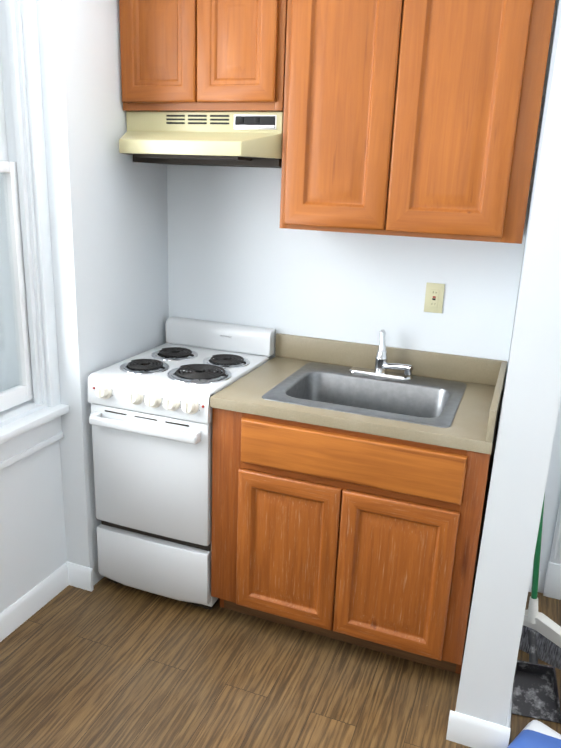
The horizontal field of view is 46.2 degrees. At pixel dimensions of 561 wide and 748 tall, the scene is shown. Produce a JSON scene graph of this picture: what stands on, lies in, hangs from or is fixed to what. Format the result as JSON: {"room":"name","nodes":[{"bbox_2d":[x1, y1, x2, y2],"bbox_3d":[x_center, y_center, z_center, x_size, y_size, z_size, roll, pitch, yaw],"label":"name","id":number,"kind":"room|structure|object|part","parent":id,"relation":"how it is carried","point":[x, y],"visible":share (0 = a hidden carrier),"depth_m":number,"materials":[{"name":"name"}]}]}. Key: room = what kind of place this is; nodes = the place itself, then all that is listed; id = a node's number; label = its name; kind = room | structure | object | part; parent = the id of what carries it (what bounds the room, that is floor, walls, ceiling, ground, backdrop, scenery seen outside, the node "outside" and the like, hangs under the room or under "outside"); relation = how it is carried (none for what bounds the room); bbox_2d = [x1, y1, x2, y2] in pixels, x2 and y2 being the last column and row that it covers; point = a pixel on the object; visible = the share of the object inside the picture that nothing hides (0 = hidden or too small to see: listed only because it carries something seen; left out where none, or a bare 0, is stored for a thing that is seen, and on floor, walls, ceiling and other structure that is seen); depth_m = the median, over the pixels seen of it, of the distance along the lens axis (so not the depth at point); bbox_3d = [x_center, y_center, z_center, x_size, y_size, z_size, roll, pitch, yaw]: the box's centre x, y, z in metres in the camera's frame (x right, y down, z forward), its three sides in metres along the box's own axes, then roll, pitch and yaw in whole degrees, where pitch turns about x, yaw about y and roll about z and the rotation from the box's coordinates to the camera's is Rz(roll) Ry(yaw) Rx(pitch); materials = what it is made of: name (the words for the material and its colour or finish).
{"room":"kitchen","nodes":[
{"label":"kitchen","id":0,"kind":"room"},
{"bbox_2d":[0,1,66,612],"bbox_3d":[-1.876,0.237,0.434,0.463,2.450,4.550,8,17,20],"label":"wall","id":1,"kind":"structure","parent":0,"point":[33,553],"depth_m":2.46,"materials":[{"name":"paint"}]},
{"bbox_2d":[0,0,68,469],"bbox_3d":[-1.089,-0.480,1.844,0.252,1.775,1.089,8,17,20],"label":"window","id":2,"kind":"structure","parent":1,"relation":"in","point":[23,437],"depth_m":2.29,"materials":[{"name":"paint"}]},
{"bbox_3d":[-1.088,-0.518,1.869,0.075,1.492,0.891,8,17,20],"label":"window sash","id":3,"kind":"part","parent":2,"relation":"part of","materials":[{"name":"white wood"}]},
{"bbox_2d":[0,561,79,641],"bbox_3d":[-1.661,1.370,0.777,0.014,0.100,4.350,8,17,20],"label":"baseboard","id":4,"kind":"structure","parent":1,"relation":"attached to","point":[26,606],"depth_m":2.55,"materials":[{"name":"paint"}]},
{"bbox_2d":[36,0,168,585],"bbox_3d":[-0.863,-0.426,2.815,0.575,2.450,0.790,8,17,20],"label":"wall","id":5,"kind":"structure","parent":0,"point":[108,210],"depth_m":2.45,"materials":[{"name":"paint"}]},
{"bbox_2d":[0,577,560,747],"bbox_3d":[-0.195,1.541,0.655,3.800,0.050,5.500,8,17,20],"label":"floor","id":6,"kind":"structure","parent":0,"point":[105,663],"depth_m":2.23,"materials":[{"name":"wood"}]},
{"bbox_2d":[88,316,275,608],"bbox_3d":[-0.394,0.352,2.741,0.504,1.034,0.672,8,17,20],"label":"stove","id":7,"kind":"object","parent":6,"relation":"on","point":[150,419],"visible":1,"depth_m":2.50,"materials":[{"name":"white metal"}]},
{"bbox_2d":[211,406,500,673],"bbox_3d":[0.290,0.520,2.543,0.940,0.874,0.637,8,17,20],"label":"base cabinet","id":8,"kind":"object","parent":6,"relation":"on","point":[369,541],"visible":0.81,"depth_m":2.23,"materials":[{"name":"brown wood"}]},
{"bbox_2d":[210,333,506,453],"bbox_3d":[0.310,0.033,2.402,0.944,0.138,0.634,8,17,20],"label":"countertop","id":9,"kind":"structure","parent":8,"relation":"on","point":[472,427],"depth_m":2.39,"materials":[{"name":"laminate"}]},
{"bbox_2d":[262,362,466,427],"bbox_3d":[0.322,0.145,2.439,0.650,0.181,0.540,8,17,20],"label":"sink","id":10,"kind":"object","parent":9,"relation":"in","point":[425,401],"visible":0.54,"depth_m":2.53,"materials":[{"name":"metal"}]},
{"bbox_2d":[349,330,412,379],"bbox_3d":[0.404,-0.082,2.583,0.265,0.176,0.088,11,19,28],"label":"faucet","id":11,"kind":"object","parent":9,"relation":"on","point":[382,365],"visible":1,"depth_m":2.57,"materials":[{"name":"silver metal"}]},
{"bbox_2d":[507,720,560,747],"bbox_3d":[0.751,1.136,1.915,0.260,0.081,0.170,-13,22,-42],"label":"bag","id":12,"kind":"object","parent":6,"relation":"on","point":[535,734],"visible":1,"depth_m":1.96,"materials":[{"name":"blue plastic"}]},
{"bbox_2d":[511,630,560,722],"bbox_3d":[0.869,1.012,2.216,0.162,0.156,0.267,8,17,20],"label":"dustpan","id":13,"kind":"object","parent":6,"relation":"on","point":[535,695],"visible":0.92,"depth_m":2.20,"materials":[{"name":"plastic"}]},
{"bbox_2d":[519,494,560,669],"bbox_3d":[0.996,0.632,2.320,0.248,0.835,0.194,8,17,20],"label":"broom","id":14,"kind":"object","parent":6,"relation":"on","point":[546,629],"visible":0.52,"depth_m":2.38,"materials":[{"name":"green"}]},
{"bbox_2d":[167,0,558,493],"bbox_3d":[0.212,-0.369,2.762,1.482,2.450,0.140,8,17,20],"label":"wall","id":15,"kind":"structure","parent":0,"point":[237,254],"depth_m":2.69,"materials":[{"name":"paint"}]},
{"bbox_2d":[119,111,283,167],"bbox_3d":[-0.261,-0.883,2.477,0.635,0.182,0.449,8,17,20],"label":"range hood","id":16,"kind":"object","parent":15,"relation":"attached to","point":[231,138],"visible":0.94,"depth_m":2.34,"materials":[{"name":"beige metal"}]},
{"bbox_2d":[119,0,287,111],"bbox_3d":[-0.230,-1.204,2.433,0.643,0.457,0.344,8,17,20],"label":"upper cabinet","id":17,"kind":"object","parent":15,"relation":"attached to","point":[203,55],"visible":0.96,"depth_m":2.29,"materials":[{"name":"brown wood"}]},
{"bbox_2d":[280,0,555,243],"bbox_3d":[0.451,-0.915,2.241,0.826,0.852,0.344,8,17,20],"label":"upper cabinet","id":18,"kind":"object","parent":15,"relation":"attached to","point":[414,118],"visible":1,"depth_m":2.10,"materials":[{"name":"brown wood"}]},
{"bbox_2d":[424,283,444,312],"bbox_3d":[0.595,-0.294,2.546,0.070,0.114,0.009,8,17,20],"label":"outlet","id":19,"kind":"object","parent":15,"relation":"attached to","point":[434,296],"visible":1,"depth_m":2.54,"materials":[{"name":"beige plastic"}]},
{"bbox_2d":[455,26,560,726],"bbox_3d":[0.822,-0.155,2.113,0.150,2.450,0.975,8,17,20],"label":"wall","id":20,"kind":"structure","parent":0,"point":[527,424],"depth_m":1.75,"materials":[{"name":"paint"}]},
{"bbox_2d":[496,687,512,747],"bbox_3d":[0.852,0.991,2.391,0.028,0.100,0.949,8,17,20],"label":"baseboard","id":21,"kind":"structure","parent":20,"relation":"attached to","point":[502,732],"depth_m":1.97,"materials":[{"name":"paint"}]},
{"bbox_2d":[532,397,560,592],"bbox_3d":[1.821,-0.167,2.286,1.595,2.450,0.140,8,17,20],"label":"wall","id":22,"kind":"structure","parent":0,"point":[552,497],"depth_m":2.69,"materials":[{"name":"paint"}]},
{"bbox_2d":[543,498,560,599],"bbox_3d":[1.193,-0.065,2.475,0.090,2.100,0.022,8,17,20],"label":"door frame","id":23,"kind":"structure","parent":22,"relation":"attached to","point":[552,587],"depth_m":2.73,"materials":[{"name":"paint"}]}
]}

